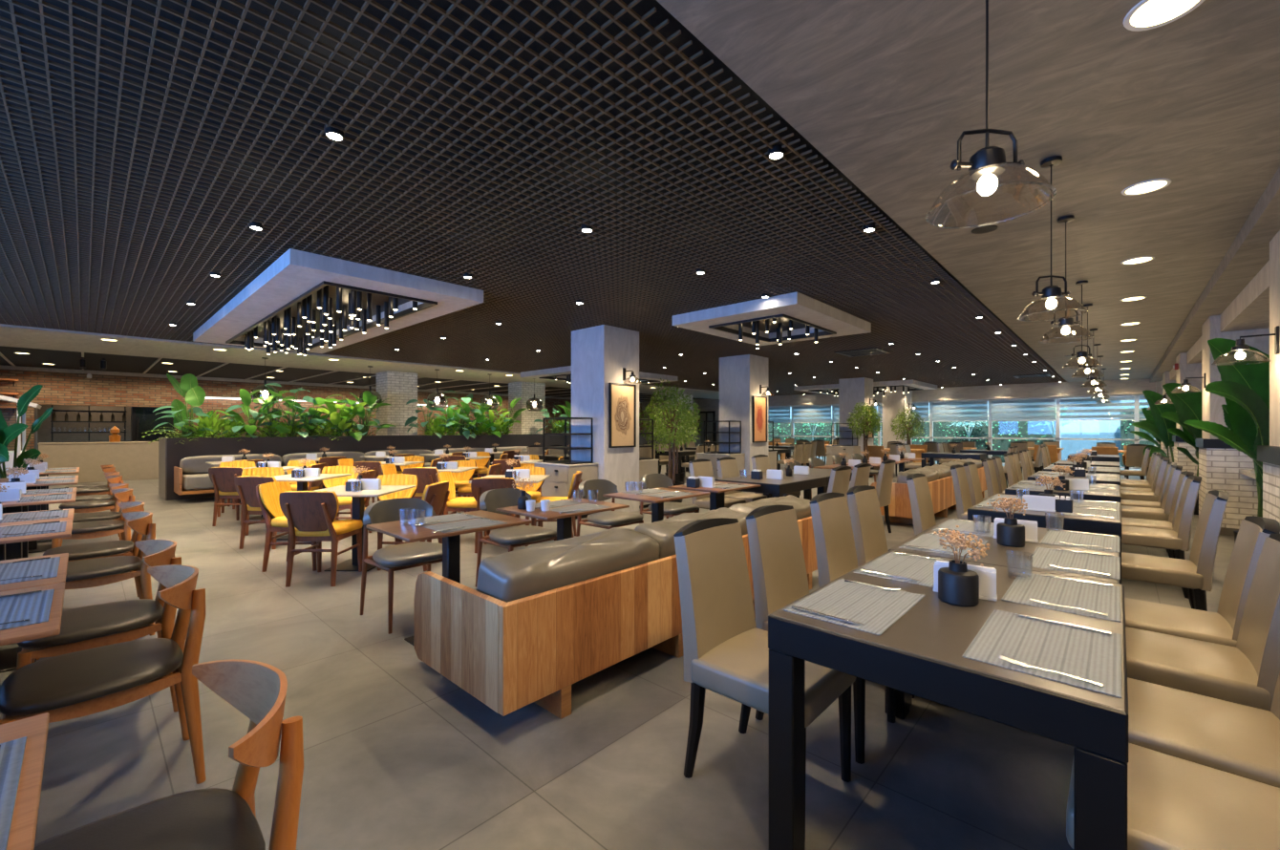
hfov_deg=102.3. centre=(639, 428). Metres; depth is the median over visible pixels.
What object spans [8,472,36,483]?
napkin holder
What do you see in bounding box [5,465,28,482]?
flower vase
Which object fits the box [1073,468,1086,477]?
box
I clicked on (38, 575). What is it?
fork
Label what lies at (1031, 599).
fork
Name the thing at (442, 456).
flower vase
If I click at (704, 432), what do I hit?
shelf
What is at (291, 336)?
pendant
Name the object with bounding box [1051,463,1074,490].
flower vase
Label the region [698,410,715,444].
door
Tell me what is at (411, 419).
plant
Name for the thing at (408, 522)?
drinking glass
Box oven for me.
[130,406,173,441]
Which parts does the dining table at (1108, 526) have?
leg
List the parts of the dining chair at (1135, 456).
rail, backrest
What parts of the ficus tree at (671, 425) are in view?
pot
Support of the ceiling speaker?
attached to the ceiling at (886, 91)
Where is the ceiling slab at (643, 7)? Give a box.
[0,0,1057,372]
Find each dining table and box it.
[538,453,569,462]
[655,449,696,473]
[685,447,710,471]
[714,472,827,508]
[768,445,794,459]
[768,448,790,469]
[768,550,1128,849]
[771,468,852,500]
[888,517,1119,706]
[921,451,986,468]
[960,448,1018,459]
[967,493,1121,584]
[1004,480,1120,502]
[1027,470,1120,485]
[1043,465,1120,474]
[1053,460,1119,467]
[1067,453,1119,462]
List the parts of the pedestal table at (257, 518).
plate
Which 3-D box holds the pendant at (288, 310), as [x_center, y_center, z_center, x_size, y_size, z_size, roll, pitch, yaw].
[-4.585,-1.405,6.737,0.056,0.367,0.055,0,0,43]
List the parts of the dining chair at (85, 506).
seat, seat frame, rail, leg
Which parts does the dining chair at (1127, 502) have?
seat, backrest, rail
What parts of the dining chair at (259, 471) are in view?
leg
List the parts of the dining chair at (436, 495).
leg, leg, backrest, leg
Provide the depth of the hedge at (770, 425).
29.17 m
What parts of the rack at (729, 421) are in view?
post, post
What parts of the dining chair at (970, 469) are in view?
rail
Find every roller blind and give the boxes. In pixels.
[768,405,790,423]
[791,404,831,423]
[832,403,877,422]
[879,401,929,422]
[931,399,987,422]
[990,397,1055,421]
[1059,394,1134,421]
[1138,394,1149,420]
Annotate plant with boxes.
[0,384,53,513]
[152,405,213,437]
[166,373,213,437]
[216,388,279,437]
[219,405,270,438]
[250,389,310,437]
[259,383,326,437]
[276,397,341,435]
[286,413,336,438]
[313,401,366,436]
[321,394,378,441]
[335,390,395,436]
[341,400,381,436]
[405,399,451,438]
[430,406,479,432]
[443,390,488,439]
[445,415,478,438]
[452,402,495,435]
[458,396,506,437]
[472,404,512,434]
[479,409,511,432]
[493,395,526,434]
[533,407,569,433]
[554,401,571,426]
[1130,407,1160,447]
[1131,389,1176,463]
[1160,383,1202,514]
[1183,338,1269,541]
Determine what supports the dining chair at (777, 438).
on the floor
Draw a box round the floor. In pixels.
[0,456,1235,849]
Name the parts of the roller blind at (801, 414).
rail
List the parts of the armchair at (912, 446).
backrest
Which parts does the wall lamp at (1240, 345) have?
bulb, arm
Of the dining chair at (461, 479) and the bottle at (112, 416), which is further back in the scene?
the bottle at (112, 416)
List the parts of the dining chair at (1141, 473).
seat, backrest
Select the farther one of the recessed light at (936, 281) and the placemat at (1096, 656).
the recessed light at (936, 281)
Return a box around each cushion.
[179,453,281,473]
[182,470,287,490]
[281,451,364,466]
[364,449,433,462]
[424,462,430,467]
[432,448,485,459]
[476,527,659,602]
[492,446,528,459]
[634,507,747,559]
[728,494,811,520]
[896,467,938,483]
[923,464,951,479]
[939,461,963,467]
[956,458,981,468]
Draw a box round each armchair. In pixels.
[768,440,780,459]
[865,445,889,460]
[909,444,927,460]
[1033,445,1059,463]
[1091,447,1118,454]
[1122,445,1127,477]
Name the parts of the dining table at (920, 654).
leg, leg, leg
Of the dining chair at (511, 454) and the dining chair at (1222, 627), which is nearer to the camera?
the dining chair at (1222, 627)
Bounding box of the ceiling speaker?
[970,225,998,234]
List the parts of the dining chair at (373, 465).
backrest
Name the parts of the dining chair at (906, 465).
backrest, seat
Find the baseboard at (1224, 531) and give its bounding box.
[1197,517,1238,536]
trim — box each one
[0,352,711,402]
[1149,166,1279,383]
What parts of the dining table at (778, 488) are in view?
leg, leg, leg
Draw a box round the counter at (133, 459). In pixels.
[37,441,158,482]
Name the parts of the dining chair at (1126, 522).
seat, backrest, rail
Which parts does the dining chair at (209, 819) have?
seat, rail, leg, leg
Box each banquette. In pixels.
[173,452,546,499]
[414,515,817,719]
[870,466,987,524]
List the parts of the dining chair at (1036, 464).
backrest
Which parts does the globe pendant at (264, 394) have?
lamp shade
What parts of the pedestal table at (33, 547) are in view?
plate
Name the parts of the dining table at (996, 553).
leg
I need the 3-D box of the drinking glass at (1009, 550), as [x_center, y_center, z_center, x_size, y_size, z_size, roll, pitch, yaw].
[1.491,0.537,2.026,0.088,0.098,0.088,0,0,43]
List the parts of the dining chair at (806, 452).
backrest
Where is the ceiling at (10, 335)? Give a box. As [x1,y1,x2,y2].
[0,323,719,399]
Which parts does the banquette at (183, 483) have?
panel, seat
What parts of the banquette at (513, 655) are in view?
panel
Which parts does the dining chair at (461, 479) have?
seat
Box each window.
[768,405,792,455]
[792,404,832,457]
[832,403,878,446]
[878,401,931,446]
[931,399,989,461]
[989,397,1058,465]
[1058,394,1136,469]
[1136,394,1147,469]
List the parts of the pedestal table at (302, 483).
plate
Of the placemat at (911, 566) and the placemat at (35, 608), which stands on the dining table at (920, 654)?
the placemat at (911, 566)
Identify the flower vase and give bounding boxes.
[0,483,9,503]
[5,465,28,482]
[23,458,42,469]
[38,451,49,462]
[238,448,249,460]
[261,452,275,462]
[298,457,311,469]
[319,447,329,457]
[352,465,369,480]
[439,452,450,462]
[443,444,451,453]
[506,458,517,469]
[512,477,536,510]
[782,457,793,476]
[838,451,848,466]
[859,450,870,463]
[880,448,889,461]
[897,447,907,458]
[933,525,989,606]
[950,444,957,453]
[986,494,1027,547]
[1036,473,1065,496]
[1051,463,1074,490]
[1065,456,1082,475]
[1072,452,1087,469]
[1081,448,1091,462]
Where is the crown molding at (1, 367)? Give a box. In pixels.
[0,364,642,403]
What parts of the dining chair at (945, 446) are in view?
backrest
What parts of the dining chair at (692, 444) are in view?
backrest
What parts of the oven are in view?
handle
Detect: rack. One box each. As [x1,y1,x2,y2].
[542,417,592,464]
[639,418,653,460]
[704,420,741,453]
[768,421,773,451]
[831,423,857,446]
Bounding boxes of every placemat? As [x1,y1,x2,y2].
[0,510,68,523]
[0,521,66,537]
[0,556,60,584]
[0,589,54,630]
[0,736,27,849]
[16,493,71,502]
[23,488,72,494]
[33,479,74,484]
[38,475,75,479]
[43,469,76,472]
[46,467,77,469]
[403,512,481,526]
[423,517,507,533]
[534,500,584,509]
[549,503,611,513]
[621,489,669,494]
[645,491,695,498]
[713,484,750,489]
[783,578,925,635]
[853,552,948,587]
[899,533,988,557]
[931,519,994,537]
[961,609,1121,698]
[974,500,1023,511]
[986,494,1022,502]
[1001,571,1120,622]
[1009,484,1050,490]
[1018,480,1052,485]
[1024,547,1120,579]
[1030,473,1064,477]
[1036,470,1066,474]
[1040,529,1119,553]
[1059,507,1119,519]
[1072,499,1119,510]
[1074,489,1119,495]
[1084,476,1119,481]
[1087,473,1119,477]
[1088,484,1119,490]
[1089,468,1119,471]
[1091,466,1118,469]
[1094,463,1118,465]
[1095,461,1118,463]
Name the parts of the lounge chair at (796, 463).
backrest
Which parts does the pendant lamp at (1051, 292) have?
cord, bulb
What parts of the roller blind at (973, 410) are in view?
rail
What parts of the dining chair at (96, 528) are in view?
leg, seat frame, seat, rail, leg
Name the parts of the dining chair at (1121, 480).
seat, backrest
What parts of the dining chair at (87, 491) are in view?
seat frame, seat, rail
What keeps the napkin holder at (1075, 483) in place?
on the dining table at (1020, 492)
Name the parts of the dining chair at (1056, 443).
backrest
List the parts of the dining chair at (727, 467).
rail, backrest, seat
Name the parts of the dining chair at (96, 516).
seat, rail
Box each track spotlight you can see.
[79,357,85,369]
[99,358,106,370]
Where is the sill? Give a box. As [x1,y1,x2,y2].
[1238,469,1256,479]
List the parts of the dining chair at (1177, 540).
seat, leg, backrest, rail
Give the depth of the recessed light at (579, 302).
6.46 m
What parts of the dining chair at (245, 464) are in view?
leg, leg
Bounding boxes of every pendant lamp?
[926,0,1055,229]
[1017,155,1087,321]
[1038,214,1094,343]
[1062,280,1101,368]
[1071,303,1104,378]
[1080,328,1107,387]
[1090,343,1109,393]
[1094,355,1110,398]
[1099,368,1108,402]
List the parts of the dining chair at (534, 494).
seat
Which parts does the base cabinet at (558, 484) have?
drawer, drawer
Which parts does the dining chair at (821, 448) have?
backrest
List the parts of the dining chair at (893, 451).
backrest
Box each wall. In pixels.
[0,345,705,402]
[0,368,643,450]
[34,405,174,460]
[641,372,1155,410]
[643,407,719,447]
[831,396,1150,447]
[1160,441,1173,462]
[1161,260,1269,388]
[1173,441,1198,475]
[1198,447,1258,529]
[1262,462,1279,524]
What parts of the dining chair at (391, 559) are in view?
leg, leg, backrest, seat frame, seat, leg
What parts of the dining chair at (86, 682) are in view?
leg, seat, seat frame, rail, leg, leg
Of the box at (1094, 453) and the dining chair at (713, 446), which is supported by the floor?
the dining chair at (713, 446)
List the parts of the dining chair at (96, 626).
leg, seat, seat frame, rail, leg, leg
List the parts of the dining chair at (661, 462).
seat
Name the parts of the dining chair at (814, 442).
backrest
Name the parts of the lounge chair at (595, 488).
leg, backrest, seat frame, seat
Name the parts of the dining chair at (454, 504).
leg, seat, seat frame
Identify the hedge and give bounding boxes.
[768,423,779,454]
[777,418,925,446]
[925,411,1055,464]
[1118,405,1153,468]
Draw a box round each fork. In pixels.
[0,575,42,580]
[0,618,29,624]
[1,530,55,534]
[13,515,59,519]
[844,579,900,590]
[895,552,942,559]
[998,655,1103,686]
[1028,597,1108,616]
[1046,564,1109,575]
[1059,541,1111,550]
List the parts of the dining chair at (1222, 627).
seat, backrest, rail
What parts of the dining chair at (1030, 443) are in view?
backrest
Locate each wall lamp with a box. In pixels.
[622,367,635,381]
[759,384,769,394]
[1161,393,1168,403]
[1180,373,1205,390]
[1231,325,1279,359]
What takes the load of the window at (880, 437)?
in the wall at (1129, 386)
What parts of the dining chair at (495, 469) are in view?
seat, seat frame, backrest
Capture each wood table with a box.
[873,448,924,474]
[926,447,977,464]
[1007,447,1063,460]
[1089,449,1151,476]
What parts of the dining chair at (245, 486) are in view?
leg, backrest, seat, seat frame, leg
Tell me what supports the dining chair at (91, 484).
on the floor
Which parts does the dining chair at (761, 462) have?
rail, backrest, seat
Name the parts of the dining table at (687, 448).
leg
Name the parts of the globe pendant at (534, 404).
lamp shade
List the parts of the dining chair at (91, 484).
seat, rail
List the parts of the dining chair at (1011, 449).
backrest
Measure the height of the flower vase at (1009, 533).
0.251 m
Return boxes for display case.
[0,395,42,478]
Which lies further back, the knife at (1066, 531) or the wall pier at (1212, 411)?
the wall pier at (1212, 411)
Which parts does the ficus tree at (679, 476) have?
pot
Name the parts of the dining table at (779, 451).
leg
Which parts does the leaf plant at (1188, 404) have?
pot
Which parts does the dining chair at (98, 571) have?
seat frame, seat, rail, leg, leg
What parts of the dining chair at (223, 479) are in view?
leg, backrest, seat, seat frame, leg, leg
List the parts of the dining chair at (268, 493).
leg, backrest, seat frame, seat, leg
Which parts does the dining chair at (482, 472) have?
seat, backrest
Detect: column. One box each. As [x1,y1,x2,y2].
[376,370,417,435]
[508,382,545,434]
[571,324,639,511]
[666,394,692,432]
[719,354,767,475]
[839,377,873,456]
[882,385,911,465]
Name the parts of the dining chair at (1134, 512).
seat, backrest, rail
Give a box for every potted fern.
[141,418,210,444]
[205,418,262,441]
[296,424,343,440]
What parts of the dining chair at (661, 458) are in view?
backrest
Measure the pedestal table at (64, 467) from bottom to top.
0.750 m
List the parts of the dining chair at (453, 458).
backrest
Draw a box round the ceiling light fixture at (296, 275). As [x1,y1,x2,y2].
[192,248,483,353]
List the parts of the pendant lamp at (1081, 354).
cord, bulb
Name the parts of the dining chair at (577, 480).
leg, seat, leg, backrest, leg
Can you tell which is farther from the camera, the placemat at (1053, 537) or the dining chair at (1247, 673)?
the placemat at (1053, 537)
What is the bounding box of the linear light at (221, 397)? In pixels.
[205,396,447,405]
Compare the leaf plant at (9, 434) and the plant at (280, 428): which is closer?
the leaf plant at (9, 434)
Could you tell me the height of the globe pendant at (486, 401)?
1.020 m
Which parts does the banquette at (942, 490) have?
panel, panel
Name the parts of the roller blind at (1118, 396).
rail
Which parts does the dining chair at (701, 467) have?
rail, backrest, seat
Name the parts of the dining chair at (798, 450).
backrest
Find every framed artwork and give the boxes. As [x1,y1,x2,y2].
[608,383,636,447]
[752,395,767,442]
[865,405,873,438]
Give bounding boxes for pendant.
[244,334,246,348]
[246,330,251,350]
[251,330,254,349]
[251,357,279,404]
[254,326,257,338]
[262,335,266,346]
[264,320,269,342]
[266,342,270,354]
[267,323,272,344]
[271,315,277,335]
[273,335,277,352]
[275,318,279,342]
[279,329,283,345]
[282,321,286,335]
[283,309,286,329]
[284,335,288,353]
[285,334,290,349]
[286,307,291,335]
[290,334,294,346]
[291,317,296,335]
[294,326,298,348]
[297,301,302,327]
[298,337,302,354]
[301,298,306,318]
[302,334,306,355]
[305,318,310,335]
[305,334,309,349]
[306,294,312,322]
[307,321,312,344]
[311,309,316,322]
[311,322,316,331]
[316,287,322,308]
[320,308,324,331]
[320,331,323,340]
[320,339,323,347]
[321,308,327,325]
[322,285,329,315]
[323,319,328,341]
[326,297,332,319]
[328,309,333,332]
[328,331,332,348]
[332,320,336,345]
[336,287,341,312]
[339,318,343,340]
[341,304,346,330]
[348,293,352,316]
[349,318,354,328]
[350,289,357,316]
[354,316,359,330]
[355,309,361,319]
[357,291,362,310]
[358,365,382,406]
[362,309,366,333]
[366,292,372,320]
[376,305,381,325]
[384,301,388,329]
[388,297,393,318]
[392,297,398,310]
[412,300,417,309]
[426,369,447,407]
[480,373,499,409]
[526,378,543,411]
[738,323,742,341]
[751,320,755,334]
[755,320,759,344]
[765,319,768,332]
[778,322,782,344]
[787,326,790,340]
[789,320,792,329]
[805,324,809,335]
[813,327,818,342]
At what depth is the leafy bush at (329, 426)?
11.96 m
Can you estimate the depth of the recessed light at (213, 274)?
5.30 m
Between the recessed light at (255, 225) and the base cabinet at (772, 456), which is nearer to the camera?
the recessed light at (255, 225)
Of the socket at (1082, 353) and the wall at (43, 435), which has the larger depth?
the wall at (43, 435)
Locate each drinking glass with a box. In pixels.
[399,508,414,526]
[409,509,425,527]
[972,514,991,533]
[1005,550,1033,577]
[1045,512,1064,531]
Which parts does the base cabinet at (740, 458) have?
drawer, drawer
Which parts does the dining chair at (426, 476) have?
seat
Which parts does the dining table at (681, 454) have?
leg, leg, leg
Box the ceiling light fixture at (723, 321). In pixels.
[672,291,871,345]
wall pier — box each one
[1155,381,1162,395]
[1162,371,1176,402]
[1176,352,1202,431]
[1202,315,1269,439]
[1269,230,1279,447]
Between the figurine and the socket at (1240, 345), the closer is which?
the socket at (1240, 345)
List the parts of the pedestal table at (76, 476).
plate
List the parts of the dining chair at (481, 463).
seat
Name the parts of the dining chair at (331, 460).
backrest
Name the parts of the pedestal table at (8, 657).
plate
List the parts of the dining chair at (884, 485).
backrest, leg, rail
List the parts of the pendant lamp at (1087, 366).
cord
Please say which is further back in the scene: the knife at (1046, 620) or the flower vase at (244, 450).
the flower vase at (244, 450)
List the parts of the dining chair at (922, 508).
rail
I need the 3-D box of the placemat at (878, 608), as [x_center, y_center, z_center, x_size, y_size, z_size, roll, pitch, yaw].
[0.731,0.585,1.736,0.300,0.003,0.470,0,0,43]
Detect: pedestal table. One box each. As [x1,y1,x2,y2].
[0,474,78,542]
[0,478,78,553]
[0,492,76,559]
[0,508,74,560]
[0,519,72,672]
[0,553,68,592]
[0,582,64,646]
[0,712,49,849]
[5,467,79,510]
[5,469,79,511]
[21,487,76,557]
[205,461,241,503]
[243,466,308,520]
[274,473,351,539]
[290,457,319,463]
[314,485,416,571]
[360,455,388,461]
[366,510,532,646]
[380,461,424,465]
[419,452,452,456]
[425,467,478,514]
[455,456,490,493]
[468,474,550,541]
[490,451,503,465]
[490,459,542,463]
[496,497,629,540]
[602,487,710,522]
[668,480,760,511]
[813,464,873,469]
[838,462,880,467]
[861,459,910,464]
[881,457,924,471]
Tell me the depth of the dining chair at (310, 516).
4.42 m
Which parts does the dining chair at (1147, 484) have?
seat, backrest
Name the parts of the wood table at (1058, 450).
leg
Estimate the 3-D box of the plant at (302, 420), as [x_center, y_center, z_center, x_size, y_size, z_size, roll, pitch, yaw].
[-7.619,-0.046,11.836,1.019,0.601,0.954,0,0,43]
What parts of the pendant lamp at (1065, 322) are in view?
cord, bulb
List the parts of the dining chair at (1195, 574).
seat, leg, leg, backrest, rail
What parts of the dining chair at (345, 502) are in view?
seat, seat frame, backrest, leg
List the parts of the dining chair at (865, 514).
rail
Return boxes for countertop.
[37,441,158,444]
[45,440,128,442]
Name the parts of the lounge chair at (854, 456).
backrest, seat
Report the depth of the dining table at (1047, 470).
7.19 m
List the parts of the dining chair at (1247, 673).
seat, backrest, rail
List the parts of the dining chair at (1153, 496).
seat, backrest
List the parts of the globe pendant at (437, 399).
lamp shade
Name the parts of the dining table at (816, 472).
leg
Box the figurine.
[108,426,120,442]
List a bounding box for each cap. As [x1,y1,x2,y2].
[1172,435,1185,442]
[1195,438,1235,448]
[1257,445,1279,466]
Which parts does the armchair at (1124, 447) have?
backrest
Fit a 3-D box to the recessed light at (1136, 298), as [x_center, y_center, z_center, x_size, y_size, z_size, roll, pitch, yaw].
[5.985,-1.577,6.260,0.236,0.006,0.236,0,0,43]
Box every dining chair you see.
[0,564,205,784]
[16,539,181,712]
[33,659,303,849]
[35,512,155,660]
[42,501,147,598]
[51,488,134,572]
[58,475,123,546]
[59,483,128,546]
[64,465,113,511]
[64,471,119,511]
[76,467,116,511]
[208,467,264,526]
[217,460,255,516]
[227,459,264,509]
[234,475,277,549]
[241,467,284,535]
[256,481,336,572]
[278,490,362,587]
[286,459,317,484]
[289,463,328,490]
[319,456,346,489]
[321,466,357,520]
[335,469,376,533]
[337,458,379,501]
[353,461,381,503]
[360,497,442,634]
[364,473,419,541]
[377,480,449,571]
[379,463,397,475]
[391,453,414,473]
[399,455,425,473]
[403,467,438,499]
[429,458,443,467]
[434,471,490,535]
[441,455,466,496]
[451,451,469,460]
[451,460,476,511]
[457,463,502,512]
[469,451,490,477]
[470,477,519,553]
[477,453,508,478]
[492,459,520,474]
[502,449,519,459]
[513,466,545,527]
[519,454,539,467]
[526,445,542,455]
[533,470,582,537]
[548,445,563,454]
[639,447,651,457]
[642,443,668,471]
[657,443,682,473]
[673,517,855,782]
[675,444,695,462]
[681,444,707,471]
[685,440,695,462]
[688,458,746,512]
[709,443,719,451]
[716,457,767,503]
[746,505,895,764]
[751,454,800,497]
[771,437,781,445]
[777,443,803,469]
[778,443,791,460]
[785,437,794,453]
[791,442,811,466]
[796,439,806,443]
[809,440,816,468]
[809,492,914,698]
[814,439,826,466]
[827,465,851,501]
[832,438,839,445]
[846,485,887,566]
[847,462,871,514]
[875,459,895,533]
[886,441,901,454]
[890,443,905,476]
[896,444,921,470]
[902,443,929,469]
[906,473,936,535]
[923,441,939,465]
[936,442,959,464]
[941,442,959,459]
[946,441,963,452]
[950,464,972,519]
[960,440,975,447]
[963,461,982,506]
[981,457,999,497]
[991,455,1006,493]
[1002,446,1014,488]
[1003,453,1017,487]
[1009,451,1023,482]
[1010,441,1027,461]
[1019,440,1034,469]
[1019,443,1045,472]
[1019,444,1043,473]
[1019,449,1030,480]
[1024,448,1034,475]
[1040,446,1048,468]
[1041,441,1059,470]
[1043,445,1051,466]
[1066,743,1279,849]
[1096,442,1115,447]
[1119,447,1151,479]
[1120,451,1157,482]
[1120,452,1161,488]
[1120,455,1166,491]
[1120,457,1169,501]
[1120,462,1176,508]
[1121,465,1182,557]
[1121,470,1194,557]
[1121,475,1201,598]
[1121,490,1229,611]
[1124,515,1279,647]
[1125,444,1150,479]
[1125,533,1279,711]
[1127,670,1279,788]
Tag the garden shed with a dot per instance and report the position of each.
(1081, 429)
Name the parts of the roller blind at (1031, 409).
rail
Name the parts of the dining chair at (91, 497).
seat, rail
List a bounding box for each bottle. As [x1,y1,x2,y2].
[52,411,56,421]
[64,411,68,421]
[110,412,114,421]
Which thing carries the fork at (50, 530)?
on the placemat at (60, 526)
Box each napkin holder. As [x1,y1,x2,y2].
[0,481,26,493]
[0,488,20,502]
[0,503,2,519]
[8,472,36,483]
[15,469,39,478]
[25,464,44,472]
[28,462,47,469]
[221,456,234,462]
[267,461,280,468]
[302,468,320,476]
[305,453,317,459]
[359,478,381,490]
[376,451,385,456]
[393,456,405,463]
[434,449,443,454]
[444,461,458,469]
[468,451,477,457]
[485,448,492,452]
[514,469,530,478]
[519,455,530,461]
[698,476,715,488]
[766,469,783,479]
[793,466,810,474]
[848,459,861,466]
[869,457,881,463]
[888,454,899,461]
[904,452,915,458]
[933,560,997,601]
[993,517,1038,542]
[1022,494,1055,511]
[1065,478,1088,490]
[1073,460,1090,468]
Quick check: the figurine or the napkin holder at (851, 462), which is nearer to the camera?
the napkin holder at (851, 462)
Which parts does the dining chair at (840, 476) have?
rail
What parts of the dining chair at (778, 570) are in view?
leg, seat, rail, backrest, leg, leg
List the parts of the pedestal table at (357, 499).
plate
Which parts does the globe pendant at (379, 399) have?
lamp shade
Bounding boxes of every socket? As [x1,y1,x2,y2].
[968,146,1006,180]
[1041,285,1062,299]
[1057,316,1073,327]
[1075,350,1087,358]
[1082,362,1092,368]
[1089,376,1097,381]
[1180,379,1190,385]
[1231,339,1249,351]
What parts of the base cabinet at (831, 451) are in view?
drawer, drawer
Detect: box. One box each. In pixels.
[158,432,700,500]
[256,461,267,467]
[291,468,304,477]
[345,479,361,490]
[385,456,394,463]
[436,462,446,469]
[462,451,469,457]
[505,469,515,478]
[686,476,699,488]
[750,469,762,479]
[1054,495,1072,512]
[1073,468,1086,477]
[1089,450,1097,455]
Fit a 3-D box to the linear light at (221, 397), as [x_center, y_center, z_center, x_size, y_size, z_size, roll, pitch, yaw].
[-10.919,-0.988,18.997,0.110,0.065,8.000,0,0,43]
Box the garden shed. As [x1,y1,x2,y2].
[1060,396,1124,466]
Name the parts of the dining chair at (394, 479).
backrest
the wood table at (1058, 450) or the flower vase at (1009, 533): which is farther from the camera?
the wood table at (1058, 450)
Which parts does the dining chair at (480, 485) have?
leg, backrest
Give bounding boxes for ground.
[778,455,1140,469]
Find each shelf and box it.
[0,378,19,386]
[0,392,19,398]
[0,405,17,413]
[45,405,128,442]
[543,417,591,419]
[543,432,591,434]
[543,447,591,449]
[543,460,591,464]
[639,457,653,460]
[704,420,741,422]
[704,431,741,433]
[704,441,740,444]
[704,451,740,453]
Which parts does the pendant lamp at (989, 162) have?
cord, bulb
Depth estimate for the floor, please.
2.16 m
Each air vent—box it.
[833,347,890,357]
[1012,373,1050,378]
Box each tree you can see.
[639,378,703,502]
[654,401,696,484]
[803,423,824,440]
[846,400,882,477]
[890,405,925,469]
[949,417,993,441]
[1029,407,1077,464]
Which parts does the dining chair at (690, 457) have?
seat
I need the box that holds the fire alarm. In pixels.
[1173,362,1178,369]
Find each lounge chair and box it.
[475,488,556,586]
[576,479,643,536]
[639,473,698,524]
[784,460,811,499]
[809,457,824,469]
[832,455,846,464]
[851,453,878,482]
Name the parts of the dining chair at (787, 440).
backrest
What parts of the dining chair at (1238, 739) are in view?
backrest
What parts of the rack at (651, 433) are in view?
post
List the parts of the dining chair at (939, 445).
backrest, seat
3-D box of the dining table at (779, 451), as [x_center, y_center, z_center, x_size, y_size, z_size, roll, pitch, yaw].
[3.679,0.968,15.139,1.200,0.764,0.830,0,0,43]
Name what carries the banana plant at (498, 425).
on the planter box at (171, 451)
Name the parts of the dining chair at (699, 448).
seat, backrest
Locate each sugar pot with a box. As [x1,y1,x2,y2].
[525,499,535,511]
[540,499,550,511]
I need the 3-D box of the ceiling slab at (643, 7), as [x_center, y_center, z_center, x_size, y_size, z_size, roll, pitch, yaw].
[-0.822,-2.070,12.494,27.200,0.160,29.600,0,0,43]
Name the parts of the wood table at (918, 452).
leg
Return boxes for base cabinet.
[533,462,598,519]
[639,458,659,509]
[696,452,745,491]
[768,450,777,469]
[826,445,860,465]
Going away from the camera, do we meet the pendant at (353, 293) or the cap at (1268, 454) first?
the cap at (1268, 454)
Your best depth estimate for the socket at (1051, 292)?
3.01 m
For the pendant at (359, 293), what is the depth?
5.83 m
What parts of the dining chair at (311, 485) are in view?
seat, leg, backrest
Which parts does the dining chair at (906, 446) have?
backrest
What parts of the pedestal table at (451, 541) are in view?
plate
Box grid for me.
[0,0,1066,396]
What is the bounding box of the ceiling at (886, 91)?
[656,0,1279,382]
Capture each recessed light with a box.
[186,300,195,304]
[209,270,220,277]
[248,220,263,230]
[324,124,344,141]
[463,272,472,278]
[576,298,583,304]
[580,223,593,233]
[695,268,704,274]
[761,293,769,298]
[768,144,785,160]
[862,222,875,232]
[930,277,939,283]
[1119,296,1146,301]
[1119,321,1140,325]
[1120,256,1154,264]
[1120,339,1137,341]
[1121,178,1171,195]
[1123,0,1204,31]
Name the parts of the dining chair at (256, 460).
backrest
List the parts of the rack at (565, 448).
post, post, post, post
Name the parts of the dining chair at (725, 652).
leg, rail, backrest, leg, seat, leg, leg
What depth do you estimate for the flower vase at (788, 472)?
6.38 m
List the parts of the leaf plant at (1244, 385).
pot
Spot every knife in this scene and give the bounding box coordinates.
[0,556,50,564]
[0,590,42,597]
[4,521,60,527]
[16,509,63,513]
[431,526,466,533]
[791,605,863,624]
[859,568,919,580]
[904,544,953,553]
[936,527,981,533]
[1014,614,1110,634]
[1040,575,1112,586]
[1055,549,1113,556]
[1066,531,1114,536]
[1077,507,1115,511]
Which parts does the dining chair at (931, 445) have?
backrest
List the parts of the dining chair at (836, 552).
rail, backrest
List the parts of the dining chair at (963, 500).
rail, seat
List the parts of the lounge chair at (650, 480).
leg, backrest, seat frame, seat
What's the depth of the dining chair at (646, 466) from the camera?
8.81 m
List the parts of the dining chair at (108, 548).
seat, seat frame, rail, leg, leg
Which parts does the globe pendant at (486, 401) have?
lamp shade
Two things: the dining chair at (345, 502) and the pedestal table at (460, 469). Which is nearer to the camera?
the dining chair at (345, 502)
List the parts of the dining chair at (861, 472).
rail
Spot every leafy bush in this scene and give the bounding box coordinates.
[183,410,234,438]
[186,418,229,437]
[210,419,250,437]
[253,419,292,437]
[270,419,310,437]
[314,421,341,436]
[328,421,358,436]
[423,422,447,435]
[426,417,454,435]
[439,423,459,435]
[457,423,483,435]
[476,423,494,434]
[490,418,513,434]
[550,419,569,432]
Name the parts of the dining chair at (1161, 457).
seat, backrest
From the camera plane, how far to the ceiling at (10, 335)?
11.18 m
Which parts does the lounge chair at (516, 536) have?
leg, backrest, leg, seat frame, seat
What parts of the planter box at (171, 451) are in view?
panel, panel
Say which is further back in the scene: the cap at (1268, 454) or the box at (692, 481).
the box at (692, 481)
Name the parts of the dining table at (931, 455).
leg, leg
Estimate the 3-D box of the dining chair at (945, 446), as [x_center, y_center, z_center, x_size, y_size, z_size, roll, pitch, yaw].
[9.094,0.869,14.958,0.584,0.968,0.455,0,0,43]
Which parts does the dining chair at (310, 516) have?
leg, backrest, leg, seat frame, seat, leg, leg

